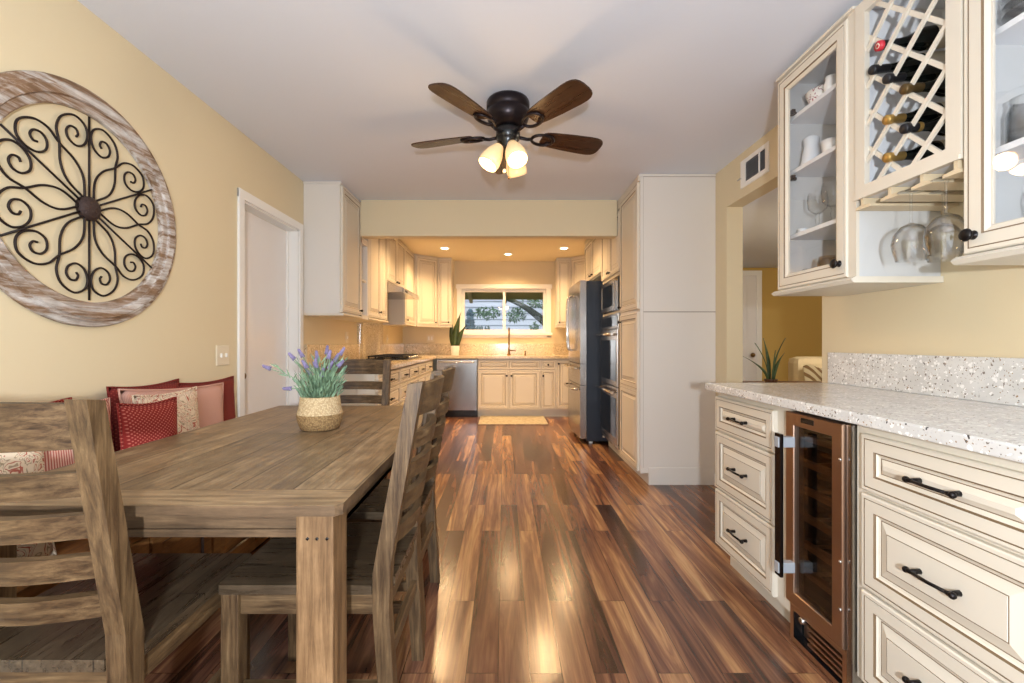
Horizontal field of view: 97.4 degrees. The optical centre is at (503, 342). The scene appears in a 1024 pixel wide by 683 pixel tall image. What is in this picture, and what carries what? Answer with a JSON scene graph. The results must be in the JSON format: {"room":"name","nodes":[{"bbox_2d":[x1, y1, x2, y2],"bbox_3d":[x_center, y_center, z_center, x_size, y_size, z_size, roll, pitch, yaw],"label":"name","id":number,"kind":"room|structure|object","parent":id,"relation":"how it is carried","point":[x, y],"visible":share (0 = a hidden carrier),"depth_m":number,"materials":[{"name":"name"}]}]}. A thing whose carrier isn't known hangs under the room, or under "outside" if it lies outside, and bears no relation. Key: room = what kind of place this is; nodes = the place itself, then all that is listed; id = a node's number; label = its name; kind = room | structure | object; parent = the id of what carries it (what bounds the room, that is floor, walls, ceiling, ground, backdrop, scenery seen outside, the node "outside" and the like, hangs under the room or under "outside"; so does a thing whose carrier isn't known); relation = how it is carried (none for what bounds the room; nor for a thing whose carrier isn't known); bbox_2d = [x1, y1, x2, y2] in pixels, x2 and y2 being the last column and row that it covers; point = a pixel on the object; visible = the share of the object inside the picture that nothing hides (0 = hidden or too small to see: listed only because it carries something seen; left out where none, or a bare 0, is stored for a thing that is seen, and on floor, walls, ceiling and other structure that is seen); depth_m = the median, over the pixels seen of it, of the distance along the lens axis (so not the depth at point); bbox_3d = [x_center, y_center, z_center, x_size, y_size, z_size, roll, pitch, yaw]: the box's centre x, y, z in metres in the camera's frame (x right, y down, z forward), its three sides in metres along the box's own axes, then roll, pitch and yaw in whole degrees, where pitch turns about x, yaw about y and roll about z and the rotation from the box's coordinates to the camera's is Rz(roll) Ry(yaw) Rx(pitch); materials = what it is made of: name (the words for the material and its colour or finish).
{"room":"dining room","nodes":[
{"label":"dining room","id":0,"kind":"room"},
{"bbox_2d":[0,0,402,417],"bbox_3d":[-1.710,-0.103,2.815,0.120,2.440,9.030,0,0,0],"label":"wall","id":1,"kind":"structure","parent":0,"point":[203,159],"depth_m":1.94,"materials":[{"name":"beige paint"}]},
{"bbox_2d":[0,70,175,326],"bbox_3d":[-1.630,-0.528,1.775,0.036,0.934,0.934,0,0,0],"label":"wall medallion","id":2,"kind":"object","parent":1,"relation":"attached to","point":[18,88],"visible":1,"depth_m":1.74,"materials":[{"name":"brown wood"}]},
{"bbox_2d":[216,345,228,365],"bbox_3d":[-1.642,0.075,2.635,0.016,0.116,0.118,0,0,0],"label":"switch plate","id":3,"kind":"object","parent":1,"relation":"attached to","point":[222,351],"visible":1,"depth_m":2.63,"materials":[{"name":"beige"}]},
{"bbox_2d":[237,188,303,416],"bbox_3d":[-1.702,0.079,3.225,0.136,2.076,0.890,0,0,0],"label":"door","id":4,"kind":"structure","parent":1,"relation":"in","point":[269,256],"depth_m":3.27,"materials":[{"name":"white paint"}]},
{"bbox_2d":[304,344,358,366],"bbox_3d":[-1.638,0.109,4.388,0.020,0.184,1.345,0,0,0],"label":"backsplash","id":5,"kind":"structure","parent":1,"relation":"attached to","point":[351,351],"depth_m":4.25,"materials":[{"name":"beige stone"}]},
{"bbox_2d":[303,181,362,318],"bbox_3d":[-1.474,-0.772,3.942,0.348,1.099,0.505,0,0,0],"label":"upper cabinet","id":6,"kind":"object","parent":1,"relation":"attached to","point":[332,213],"visible":1,"depth_m":3.70,"materials":[{"name":"white paint"}]},
{"bbox_2d":[341,239,388,322],"bbox_3d":[-1.474,-0.772,4.769,0.348,1.099,0.738,0,0,0],"label":"upper cabinet","id":7,"kind":"object","parent":1,"relation":"attached to","point":[377,248],"visible":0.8,"depth_m":4.74,"materials":[{"name":"beige paint"}]},
{"bbox_2d":[357,323,382,358],"bbox_3d":[-1.637,-0.186,5.560,0.022,0.774,1.000,0,0,0],"label":"backsplash","id":8,"kind":"structure","parent":1,"relation":"attached to","point":[371,343],"depth_m":5.48,"materials":[{"name":"beige stone"}]},
{"bbox_2d":[387,239,404,287],"bbox_3d":[-1.474,-1.010,5.594,0.348,0.624,0.908,0,0,0],"label":"upper cabinet","id":9,"kind":"object","parent":1,"relation":"attached to","point":[395,247],"visible":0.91,"depth_m":5.55,"materials":[{"name":"beige paint"}]},
{"bbox_2d":[387,282,418,299],"bbox_3d":[-1.395,-0.634,5.595,0.505,0.122,0.900,0,0,0],"label":"range hood","id":10,"kind":"object","parent":9,"relation":"attached to","point":[394,291],"visible":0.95,"depth_m":5.33,"materials":[{"name":"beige metal"}]},
{"bbox_2d":[383,245,415,326],"bbox_3d":[-1.474,-0.780,6.384,0.348,1.084,0.668,0,0,0],"label":"upper cabinet","id":11,"kind":"object","parent":1,"relation":"attached to","point":[400,312],"visible":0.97,"depth_m":6.15,"materials":[{"name":"beige paint"}]},
{"bbox_2d":[77,0,862,260],"bbox_3d":[-0.003,-1.363,2.885,3.575,0.080,9.170,0,0,0],"label":"ceiling","id":12,"kind":"structure","parent":0,"point":[332,90],"depth_m":2.26,"materials":[{"name":"white paint"}]},
{"bbox_2d":[411,79,602,178],"bbox_3d":[0.019,-1.104,2.511,1.110,0.438,1.068,0,0,0],"label":"ceiling fan","id":13,"kind":"object","parent":12,"relation":"hanging from","point":[508,112],"visible":1,"depth_m":2.38,"materials":[{"name":"wood"}]},
{"bbox_2d":[507,139,519,157],"bbox_3d":[0.053,-1.036,2.404,0.069,0.116,0.089,0,0,0],"label":"bulb","id":14,"kind":"object","parent":13,"relation":"attached to","point":[510,142],"depth_m":2.37,"materials":[{"name":"white"}]},
{"bbox_2d":[403,261,565,370],"bbox_3d":[0.006,-0.103,7.400,3.553,2.440,0.140,0,0,0],"label":"wall","id":15,"kind":"structure","parent":0,"point":[465,272],"depth_m":7.33,"materials":[{"name":"beige paint"}]},
{"bbox_2d":[414,254,437,326],"bbox_3d":[-1.332,-0.780,7.013,0.631,1.084,0.629,0,0,0],"label":"upper cabinet","id":16,"kind":"object","parent":15,"relation":"attached to","point":[426,267],"visible":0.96,"depth_m":6.83,"materials":[{"name":"beige paint"}]},
{"bbox_2d":[438,258,453,327],"bbox_3d":[-0.928,-0.780,7.149,0.216,1.084,0.358,0,0,0],"label":"upper cabinet","id":17,"kind":"object","parent":15,"relation":"attached to","point":[445,265],"visible":1,"depth_m":7.00,"materials":[{"name":"beige paint"}]},
{"bbox_2d":[404,344,567,354],"bbox_3d":[0.016,0.109,7.317,3.288,0.184,0.020,0,0,0],"label":"backsplash","id":18,"kind":"structure","parent":15,"relation":"attached to","point":[419,349],"depth_m":7.31,"materials":[{"name":"beige stone"}]},
{"bbox_2d":[456,284,551,337],"bbox_3d":[0.000,-0.513,7.375,1.570,0.870,0.190,0,0,0],"label":"window","id":19,"kind":"structure","parent":15,"relation":"in","point":[461,288],"depth_m":7.31,"materials":[{"name":"white paint"}]},
{"bbox_2d":[555,258,570,327],"bbox_3d":[0.936,-0.780,7.149,0.225,1.084,0.358,0,0,0],"label":"upper cabinet","id":20,"kind":"object","parent":15,"relation":"attached to","point":[562,265],"visible":0.91,"depth_m":7.00,"materials":[{"name":"beige paint"}]},
{"bbox_2d":[571,255,584,286],"bbox_3d":[1.345,-0.780,7.013,0.631,1.084,0.629,0,0,0],"label":"upper cabinet","id":21,"kind":"object","parent":15,"relation":"attached to","point":[577,263],"visible":0.12,"depth_m":6.90,"materials":[{"name":"beige paint"}]},
{"bbox_2d":[144,415,832,682],"bbox_3d":[2.150,1.157,3.250,8.100,0.080,9.900,0,0,0],"label":"floor","id":22,"kind":"structure","parent":0,"point":[559,562],"depth_m":2.03,"materials":[{"name":"brown wood"}]},
{"bbox_2d":[0,399,251,682],"bbox_3d":[-0.982,0.611,1.092,0.422,1.012,0.578,0,0,0],"label":"dining chair","id":23,"kind":"object","parent":22,"relation":"on","point":[114,614],"visible":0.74,"depth_m":0.91,"materials":[{"name":"brown wood"}]},
{"bbox_2d":[17,537,267,596],"bbox_3d":[-1.467,0.882,1.855,0.334,0.430,1.830,0,0,0],"label":"storage bench","id":24,"kind":"object","parent":22,"relation":"on","point":[137,544],"visible":0.03,"depth_m":1.77,"materials":[{"name":"brown wood"}]},
{"bbox_2d":[0,451,56,557],"bbox_3d":[-1.405,0.462,1.170,0.117,0.405,0.448,0,0,5],"label":"cushion","id":25,"kind":"object","parent":24,"relation":"on","point":[19,462],"visible":0.24,"depth_m":1.30,"materials":[{"name":"fabric"}]},
{"bbox_2d":[44,397,111,470],"bbox_3d":[-1.483,0.437,1.530,0.108,0.455,0.369,0,0,6],"label":"cushion","id":26,"kind":"object","parent":24,"relation":"on","point":[58,458],"visible":0.08,"depth_m":1.47,"materials":[{"name":"pink fabric"}]},
{"bbox_2d":[106,378,178,451],"bbox_3d":[-1.598,0.421,2.030,0.097,0.486,0.407,0,0,0],"label":"cushion","id":27,"kind":"object","parent":24,"relation":"on","point":[112,392],"visible":0.21,"depth_m":1.85,"materials":[{"name":"red fabric"}]},
{"bbox_2d":[116,396,177,449],"bbox_3d":[-1.352,0.442,1.725,0.090,0.445,0.218,0,0,17],"label":"cushion","id":28,"kind":"object","parent":24,"relation":"on","point":[138,424],"visible":0.33,"depth_m":1.69,"materials":[{"name":"red fabric"}]},
{"bbox_2d":[131,386,199,433],"bbox_3d":[-1.430,0.435,1.941,0.103,0.459,0.349,0,0,7],"label":"cushion","id":29,"kind":"object","parent":24,"relation":"on","point":[187,401],"visible":0.19,"depth_m":1.99,"materials":[{"name":"fabric"}]},
{"bbox_2d":[117,382,223,427],"bbox_3d":[-1.506,0.431,2.101,0.108,0.498,0.690,0,0,-3],"label":"cushion","id":30,"kind":"object","parent":24,"relation":"on","point":[210,397],"visible":0.27,"depth_m":2.23,"materials":[{"name":"pink fabric"}]},
{"bbox_2d":[178,376,235,420],"bbox_3d":[-1.599,0.431,2.450,0.095,0.466,0.467,0,0,0],"label":"cushion","id":31,"kind":"object","parent":24,"relation":"on","point":[228,395],"visible":0.2,"depth_m":2.56,"materials":[{"name":"red fabric"}]},
{"bbox_2d":[0,406,427,682],"bbox_3d":[-0.814,0.737,1.768,0.913,0.760,1.565,0,0,0],"label":"dining table","id":32,"kind":"object","parent":22,"relation":"on","point":[257,474],"visible":0.67,"depth_m":1.09,"materials":[{"name":"brown wood"}]},
{"bbox_2d":[262,345,347,431],"bbox_3d":[-0.799,0.183,1.876,0.334,0.346,0.225,0,0,20],"label":"lavender","id":33,"kind":"object","parent":32,"relation":"on","point":[318,410],"visible":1,"depth_m":1.82,"materials":[{"name":"green plant"}]},
{"bbox_2d":[296,394,342,431],"bbox_3d":[-0.760,0.288,1.860,0.182,0.136,0.182,0,0,0],"label":"basket","id":34,"kind":"object","parent":32,"relation":"on","point":[315,412],"depth_m":1.79,"materials":[{"name":"wicker"}]},
{"bbox_2d":[218,372,444,682],"bbox_3d":[-0.477,0.611,1.410,0.578,1.012,0.422,0,0,0],"label":"dining chair","id":35,"kind":"object","parent":22,"relation":"on","point":[379,554],"visible":0.83,"depth_m":1.22,"materials":[{"name":"brown wood"}]},
{"bbox_2d":[306,367,399,405],"bbox_3d":[-1.332,0.679,4.145,0.632,0.876,0.810,0,0,0],"label":"base cabinet","id":36,"kind":"object","parent":22,"relation":"on","point":[395,372],"visible":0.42,"depth_m":3.74,"materials":[{"name":"beige paint"}]},
{"bbox_2d":[325,359,391,478],"bbox_3d":[-0.935,0.611,2.643,0.422,1.012,0.578,0,0,0],"label":"dining chair","id":37,"kind":"object","parent":22,"relation":"on","point":[354,366],"visible":0.18,"depth_m":2.87,"materials":[{"name":"brown wood"}]},
{"bbox_2d":[347,365,455,635],"bbox_3d":[-0.497,0.611,1.925,0.578,1.012,0.422,0,0,0],"label":"dining chair","id":38,"kind":"object","parent":22,"relation":"on","point":[372,508],"visible":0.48,"depth_m":1.88,"materials":[{"name":"brown wood"}]},
{"bbox_2d":[398,365,409,405],"bbox_3d":[-1.332,0.679,4.801,0.632,0.876,0.498,0,0,0],"label":"base cabinet","id":39,"kind":"object","parent":22,"relation":"on","point":[404,370],"visible":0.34,"depth_m":4.74,"materials":[{"name":"beige paint"}]},
{"bbox_2d":[409,361,425,382],"bbox_3d":[-1.332,0.679,5.551,0.632,0.876,0.998,0,0,0],"label":"base cabinet","id":40,"kind":"object","parent":22,"relation":"on","point":[417,370],"visible":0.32,"depth_m":5.52,"materials":[{"name":"beige paint"}]},
{"bbox_2d":[437,359,477,416],"bbox_3d":[-0.704,0.678,6.944,0.608,0.867,0.612,0,0,0],"label":"dishwasher","id":41,"kind":"object","parent":22,"relation":"on","point":[463,396],"visible":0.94,"depth_m":6.71,"materials":[{"name":"silver metal"}]},
{"bbox_2d":[478,359,539,415],"bbox_3d":[0.074,0.679,7.008,0.941,0.876,0.637,0,0,0],"label":"base cabinet","id":42,"kind":"object","parent":22,"relation":"on","point":[506,387],"visible":1,"depth_m":6.72,"materials":[{"name":"beige paint"}]},
{"bbox_2d":[478,416,547,424],"bbox_3d":[0.125,1.111,6.440,0.950,0.012,0.680,0,0,0],"label":"kitchen mat","id":43,"kind":"object","parent":22,"relation":"on","point":[484,420],"visible":1,"depth_m":6.38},
{"bbox_2d":[540,359,555,415],"bbox_3d":[0.660,0.679,7.008,0.229,0.876,0.637,0,0,0],"label":"base cabinet","id":44,"kind":"object","parent":22,"relation":"on","point":[547,366],"visible":0.98,"depth_m":6.72,"materials":[{"name":"beige paint"}]},
{"bbox_2d":[555,359,568,415],"bbox_3d":[1.213,0.679,7.008,0.874,0.876,0.637,0,0,0],"label":"base cabinet","id":45,"kind":"object","parent":22,"relation":"on","point":[561,370],"visible":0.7,"depth_m":6.72,"materials":[{"name":"beige paint"}]},
{"bbox_2d":[304,323,567,370],"bbox_3d":[0.006,-0.167,5.521,3.308,0.812,3.612,0,0,0],"label":"backsplash","id":46,"kind":"structure","parent":45,"relation":"on","point":[371,343],"depth_m":6.69,"materials":[{"name":"beige stone"}]},
{"bbox_2d":[368,354,421,359],"bbox_3d":[-1.340,0.177,5.590,0.480,0.048,0.880,0,0,0],"label":"gas cooktop","id":47,"kind":"object","parent":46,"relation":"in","point":[382,356],"visible":0.94,"depth_m":5.30,"materials":[{"name":"black metal"}]},
{"bbox_2d":[449,313,466,354],"bbox_3d":[-0.755,-0.182,7.112,0.312,0.767,0.149,0,0,22],"label":"snake plant","id":48,"kind":"object","parent":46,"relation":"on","point":[455,336],"visible":0.87,"depth_m":7.10,"materials":[{"name":"green plant"}]},
{"bbox_2d":[564,280,607,442],"bbox_3d":[1.184,0.217,5.400,0.872,1.800,0.910,0,0,0],"label":"refrigerator","id":49,"kind":"object","parent":22,"relation":"on","point":[583,304],"visible":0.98,"depth_m":4.95,"materials":[{"name":"grey"}]},
{"bbox_2d":[601,198,627,463],"bbox_3d":[1.342,-0.102,4.496,0.638,2.439,0.780,0,0,0],"label":"tall cabinet","id":50,"kind":"object","parent":22,"relation":"on","point":[610,248],"visible":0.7,"depth_m":4.44,"materials":[{"name":"beige paint"}]},
{"bbox_2d":[596,313,620,449],"bbox_3d":[1.293,0.356,4.496,0.614,1.262,0.736,0,0,0],"label":"double oven","id":51,"kind":"object","parent":50,"relation":"in","point":[610,333],"visible":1,"depth_m":4.39,"materials":[{"name":"silver metal"}]},
{"bbox_2d":[601,275,619,314],"bbox_3d":[1.273,-0.463,4.496,0.454,0.325,0.736,0,0,0],"label":"microwave","id":52,"kind":"object","parent":50,"relation":"in","point":[610,290],"visible":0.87,"depth_m":4.42,"materials":[{"name":"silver metal"}]},
{"bbox_2d":[617,174,715,484],"bbox_3d":[1.342,-0.102,3.814,0.638,2.439,0.579,0,0,0],"label":"pantry cabinet","id":53,"kind":"object","parent":22,"relation":"on","point":[667,307],"visible":0.95,"depth_m":3.53,"materials":[{"name":"white paint"}]},
{"bbox_2d":[715,392,795,621],"bbox_3d":[1.343,0.679,1.979,0.636,0.876,0.574,0,0,0],"label":"base cabinet","id":54,"kind":"object","parent":22,"relation":"on","point":[744,437],"visible":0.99,"depth_m":1.95,"materials":[{"name":"beige paint"}]},
{"bbox_2d":[743,381,821,382],"bbox_3d":[2.400,0.727,3.750,0.700,0.780,0.400,0,0,0],"label":"console table","id":55,"kind":"object","parent":22,"relation":"on","point":[743,381],"visible":0.03,"depth_m":3.84,"materials":[{"name":"brown wood"}]},
{"bbox_2d":[743,338,785,382],"bbox_3d":[2.105,0.150,3.660,0.375,0.374,0.100,0,0,0],"label":"snake plant","id":56,"kind":"object","parent":55,"relation":"on","point":[768,379],"visible":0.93,"depth_m":3.65,"materials":[{"name":"green plant"}]},
{"bbox_2d":[788,357,821,380],"bbox_3d":[3.475,0.634,4.550,0.950,0.965,0.800,0,0,0],"label":"armchair","id":57,"kind":"object","parent":22,"relation":"on","point":[795,364],"visible":0.02,"depth_m":4.77,"materials":[{"name":"beige fabric"}]},
{"bbox_2d":[803,364,821,380],"bbox_3d":[3.370,0.396,4.675,0.500,0.338,0.070,0,0,0],"label":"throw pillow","id":58,"kind":"object","parent":57,"relation":"on","point":[811,373],"visible":0.2,"depth_m":4.68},
{"bbox_2d":[774,411,863,682],"bbox_3d":[1.318,0.681,1.534,0.644,0.872,0.312,0,0,0],"label":"wine cooler","id":59,"kind":"object","parent":22,"relation":"on","point":[821,452],"visible":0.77,"depth_m":1.59,"materials":[{"name":"brown metal"}]},
{"bbox_2d":[804,434,831,449],"bbox_3d":[1.353,0.351,1.534,0.495,0.022,0.284,0,0,0],"label":"shelf","id":60,"kind":"object","parent":59,"relation":"attached to","point":[823,440],"depth_m":1.62,"materials":[{"name":"brown wood"}]},
{"bbox_2d":[804,460,831,477],"bbox_3d":[1.353,0.446,1.534,0.495,0.022,0.284,0,0,0],"label":"shelf","id":61,"kind":"object","parent":59,"relation":"attached to","point":[824,467],"depth_m":1.62,"materials":[{"name":"brown wood"}]},
{"bbox_2d":[804,486,831,506],"bbox_3d":[1.353,0.546,1.534,0.495,0.022,0.284,0,0,0],"label":"shelf","id":62,"kind":"object","parent":59,"relation":"attached to","point":[820,493],"depth_m":1.63,"materials":[{"name":"brown wood"}]},
{"bbox_2d":[804,513,831,536],"bbox_3d":[1.353,0.646,1.534,0.495,0.022,0.284,0,0,0],"label":"shelf","id":63,"kind":"object","parent":59,"relation":"attached to","point":[818,520],"depth_m":1.63,"materials":[{"name":"brown wood"}]},
{"bbox_2d":[804,540,831,566],"bbox_3d":[1.353,0.746,1.534,0.495,0.022,0.284,0,0,0],"label":"shelf","id":64,"kind":"object","parent":59,"relation":"attached to","point":[816,547],"depth_m":1.63,"materials":[{"name":"brown wood"}]},
{"bbox_2d":[804,567,831,595],"bbox_3d":[1.353,0.846,1.534,0.495,0.022,0.284,0,0,0],"label":"shelf","id":65,"kind":"object","parent":59,"relation":"attached to","point":[815,574],"depth_m":1.63,"materials":[{"name":"brown wood"}]},
{"bbox_2d":[790,602,863,682],"bbox_3d":[1.351,1.043,1.535,0.579,0.148,0.310,0,0,0],"label":"grille","id":66,"kind":"object","parent":59,"relation":"attached to","point":[836,662],"depth_m":1.53,"materials":[{"name":"metal"}]},
{"bbox_2d":[857,425,1023,682],"bbox_3d":[1.343,0.679,1.115,0.636,0.876,0.519,0,0,0],"label":"base cabinet","id":67,"kind":"object","parent":22,"relation":"on","point":[940,528],"visible":1,"depth_m":1.11,"materials":[{"name":"beige paint"}]},
{"bbox_2d":[361,200,616,238],"bbox_3d":[-0.140,-1.156,4.235,2.380,0.334,0.110,0,0,0],"label":"wall header","id":68,"kind":"structure","parent":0,"point":[380,219],"depth_m":4.18,"materials":[{"name":"beige paint"}]},
{"bbox_2d":[334,237,367,319],"bbox_3d":[-1.489,-0.605,4.298,0.318,0.764,0.201,0,0,0],"label":"upper cabinet","id":69,"kind":"object","parent":68,"relation":"attached to","point":[364,243],"visible":0.31,"depth_m":4.38,"materials":[{"name":"beige paint"}]},
{"bbox_2d":[743,187,777,267],"bbox_3d":[3.993,-1.048,3.110,4.415,0.070,6.220,0,0,0],"label":"ceiling","id":70,"kind":"structure","parent":0,"point":[760,216],"depth_m":4.14,"materials":[{"name":"white paint"}]},
{"bbox_2d":[743,268,821,380],"bbox_3d":[3.993,0.052,6.160,4.415,2.130,0.120,0,0,0],"label":"wall","id":71,"kind":"structure","parent":0,"point":[797,319],"depth_m":6.10,"materials":[{"name":"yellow paint"}]},
{"bbox_2d":[743,271,761,380],"bbox_3d":[3.040,0.074,6.045,0.860,2.085,0.110,0,0,0],"label":"door","id":72,"kind":"structure","parent":71,"relation":"in","point":[752,280],"depth_m":6.06,"materials":[{"name":"white paint"}]},
{"bbox_2d":[716,125,1023,430],"bbox_3d":[1.723,-0.103,2.815,0.120,2.440,9.030,0,0,0],"label":"wall","id":73,"kind":"structure","parent":0,"point":[977,310],"depth_m":1.91,"materials":[{"name":"beige paint"}]},
{"bbox_2d":[585,239,600,280],"bbox_3d":[1.342,-1.038,5.395,0.638,0.569,1.010,0,0,0],"label":"upper cabinet","id":74,"kind":"object","parent":73,"relation":"attached to","point":[593,246],"visible":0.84,"depth_m":5.36,"materials":[{"name":"beige paint"}]},
{"bbox_2d":[737,141,768,188],"bbox_3d":[1.651,-1.168,2.993,0.024,0.190,0.345,0,0,0],"label":"air vent","id":75,"kind":"object","parent":73,"relation":"in","point":[756,164],"visible":1,"depth_m":2.97,"materials":[{"name":"white paint"}]},
{"bbox_2d":[772,6,943,295],"bbox_3d":[1.482,-0.775,1.954,0.358,1.096,0.507,0,0,0],"label":"upper cabinet","id":76,"kind":"object","parent":73,"relation":"attached to","point":[859,259],"visible":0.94,"depth_m":1.91,"materials":[{"name":"beige"}]},
{"bbox_2d":[800,134,820,165],"bbox_3d":[1.435,-0.891,2.100,0.090,0.147,0.090,0,0,0],"label":"ceramic vase","id":77,"kind":"object","parent":76,"relation":"on","point":[811,149],"visible":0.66,"depth_m":2.07,"materials":[{"name":"white"}]},
{"bbox_2d":[790,83,835,123],"bbox_3d":[1.512,-1.064,1.954,0.281,0.018,0.447,0,0,0],"label":"shelf","id":78,"kind":"object","parent":76,"relation":"attached to","point":[822,110],"depth_m":2.06,"materials":[{"name":"white"}]},
{"bbox_2d":[790,145,835,176],"bbox_3d":[1.512,-0.809,1.954,0.281,0.018,0.447,0,0,0],"label":"shelf","id":79,"kind":"object","parent":76,"relation":"attached to","point":[824,164],"depth_m":2.06,"materials":[{"name":"white"}]},
{"bbox_2d":[790,219,835,239],"bbox_3d":[1.512,-0.504,1.954,0.281,0.018,0.447,0,0,0],"label":"shelf","id":80,"kind":"object","parent":76,"relation":"attached to","point":[827,230],"depth_m":2.05,"materials":[{"name":"white"}]},
{"bbox_2d":[853,0,963,200],"bbox_3d":[1.494,-0.929,1.512,0.335,0.787,0.397,0,0,0],"label":"wine rack","id":81,"kind":"object","parent":73,"relation":"attached to","point":[875,20],"visible":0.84,"depth_m":1.61,"materials":[{"name":"white"}]},
{"bbox_2d":[868,50,944,74],"bbox_3d":[1.474,-1.009,1.629,0.309,0.093,0.081,0,0,0],"label":"wine bottle","id":82,"kind":"object","parent":81,"relation":"in","point":[910,64],"visible":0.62,"depth_m":1.60,"materials":[{"name":"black glass"}]},
{"bbox_2d":[874,24,944,51],"bbox_3d":[1.474,-1.076,1.582,0.310,0.093,0.077,0,0,4],"label":"wine bottle","id":83,"kind":"object","parent":81,"relation":"in","point":[928,34],"visible":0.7,"depth_m":1.57,"materials":[{"name":"black glass"}]},
{"bbox_2d":[856,160,963,210],"bbox_3d":[1.496,-0.518,1.512,0.322,0.038,0.393,0,0,0],"label":"stemware rack","id":84,"kind":"object","parent":81,"relation":"attached to","point":[925,200],"visible":0.67,"depth_m":1.55,"materials":[{"name":"beige"}]},
{"bbox_2d":[890,189,932,260],"bbox_3d":[1.355,-0.390,1.498,0.106,0.234,0.106,0,0,0],"label":"wine glass","id":85,"kind":"object","parent":84,"relation":"hanging from","point":[910,189],"visible":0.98,"depth_m":1.50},
{"bbox_2d":[890,223,932,260],"bbox_3d":[1.355,-0.336,1.498,0.106,0.126,0.106,0,0,0],"label":"bowl","id":86,"kind":"object","parent":85,"relation":"on","point":[916,223],"depth_m":1.49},
{"bbox_2d":[922,190,963,260],"bbox_3d":[1.463,-0.390,1.498,0.106,0.234,0.106,0,0,0],"label":"wine glass","id":87,"kind":"object","parent":84,"relation":"hanging from","point":[938,190],"visible":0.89,"depth_m":1.50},
{"bbox_2d":[922,224,963,260],"bbox_3d":[1.463,-0.336,1.498,0.106,0.126,0.106,0,0,0],"label":"bowl","id":88,"kind":"object","parent":87,"relation":"on","point":[942,224],"depth_m":1.51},
{"bbox_2d":[923,177,963,253],"bbox_3d":[1.360,-0.390,1.384,0.106,0.234,0.106,0,0,0],"label":"wine glass","id":89,"kind":"object","parent":84,"relation":"hanging from","point":[942,177],"visible":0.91,"depth_m":1.39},
{"bbox_2d":[923,213,963,253],"bbox_3d":[1.360,-0.336,1.384,0.106,0.126,0.106,0,0,0],"label":"bowl","id":90,"kind":"object","parent":89,"relation":"on","point":[951,213],"depth_m":1.40,"materials":[{"name":"glass"}]},
{"bbox_2d":[882,60,944,83],"bbox_3d":[1.474,-0.941,1.568,0.309,0.093,0.081,0,0,0],"label":"wine bottle","id":91,"kind":"object","parent":81,"relation":"in","point":[930,72],"visible":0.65,"depth_m":1.55,"materials":[{"name":"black glass"}]},
{"bbox_2d":[882,102,944,124],"bbox_3d":[1.474,-0.799,1.568,0.309,0.093,0.081,0,0,0],"label":"wine bottle","id":92,"kind":"object","parent":81,"relation":"in","point":[928,114],"visible":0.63,"depth_m":1.55,"materials":[{"name":"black glass"}]},
{"bbox_2d":[882,140,944,162],"bbox_3d":[1.474,-0.668,1.568,0.309,0.093,0.081,0,0,0],"label":"wine bottle","id":93,"kind":"object","parent":81,"relation":"in","point":[910,154],"visible":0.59,"depth_m":1.55,"materials":[{"name":"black glass"}]},
{"bbox_2d":[899,76,944,96],"bbox_3d":[1.474,-0.867,1.500,0.309,0.093,0.081,0,0,0],"label":"wine bottle","id":94,"kind":"object","parent":81,"relation":"in","point":[907,88],"visible":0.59,"depth_m":1.48,"materials":[{"name":"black glass"}]},
{"bbox_2d":[899,114,944,135],"bbox_3d":[1.474,-0.736,1.500,0.309,0.093,0.081,0,0,0],"label":"wine bottle","id":95,"kind":"object","parent":81,"relation":"in","point":[905,128],"visible":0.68,"depth_m":1.48,"materials":[{"name":"black glass"}]},
{"bbox_2d":[828,352,1023,406],"bbox_3d":[1.652,0.127,1.268,0.018,0.154,2.035,0,0,0],"label":"backsplash","id":96,"kind":"structure","parent":73,"relation":"attached to","point":[999,380],"depth_m":1.71,"materials":[{"name":"white stone"}]},
{"bbox_2d":[950,0,1023,264],"bbox_3d":[1.482,-0.775,0.915,0.358,1.096,0.814,0,0,0],"label":"upper cabinet","id":97,"kind":"object","parent":73,"relation":"attached to","point":[992,233],"visible":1,"depth_m":1.27,"materials":[{"name":"beige"}]},
{"bbox_2d":[995,12,1023,44],"bbox_3d":[1.512,-0.864,0.915,0.281,0.018,0.754,0,0,0],"label":"shelf","id":98,"kind":"object","parent":97,"relation":"attached to","point":[1012,32],"depth_m":1.25,"materials":[{"name":"white"}]},
{"bbox_2d":[995,137,1023,159],"bbox_3d":[1.512,-0.534,0.915,0.281,0.018,0.754,0,0,0],"label":"shelf","id":99,"kind":"object","parent":97,"relation":"attached to","point":[1014,150],"depth_m":1.24,"materials":[{"name":"white"}]},
{"bbox_3d":[1.343,0.679,0.568,0.636,0.876,0.575,0,0,0],"label":"cabinet","id":100,"kind":"object","parent":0,"visible":0},
{"bbox_2d":[705,352,1023,462],"bbox_3d":[1.341,0.144,1.270,0.639,0.189,2.040,0,0,0],"label":"countertop","id":101,"kind":"structure","parent":100,"relation":"on","point":[974,404],"depth_m":1.53,"materials":[{"name":"white stone"}]},
{"label":"outside","id":102,"kind":"structure","parent":0,"visible":0},
{"bbox_3d":[0.000,0.867,11.735,16.000,0.100,8.530,0,0,0],"label":"ground","id":103,"kind":"structure","parent":102,"visible":0},
{"bbox_2d":[465,300,542,329],"bbox_3d":[0.000,-0.943,12.000,10.000,3.520,0.200,0,0,0],"label":"house","id":104,"kind":"structure","parent":103,"relation":"on","point":[496,323],"depth_m":11.98,"materials":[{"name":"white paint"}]},
{"bbox_2d":[465,292,542,302],"bbox_3d":[0.000,-0.913,8.002,6.000,0.340,1.055,0,0,0],"label":"roof eave","id":105,"kind":"object","parent":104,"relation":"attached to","point":[470,296],"visible":0.13,"depth_m":8.29,"materials":[{"name":"brown paint"}]},
{"bbox_2d":[472,300,542,329],"bbox_3d":[0.549,-0.112,9.293,2.425,1.960,0.589,0,0,0],"label":"tree","id":106,"kind":"object","parent":103,"relation":"on","point":[531,311],"visible":0.46,"depth_m":9.33,"materials":[{"name":"green plant"}]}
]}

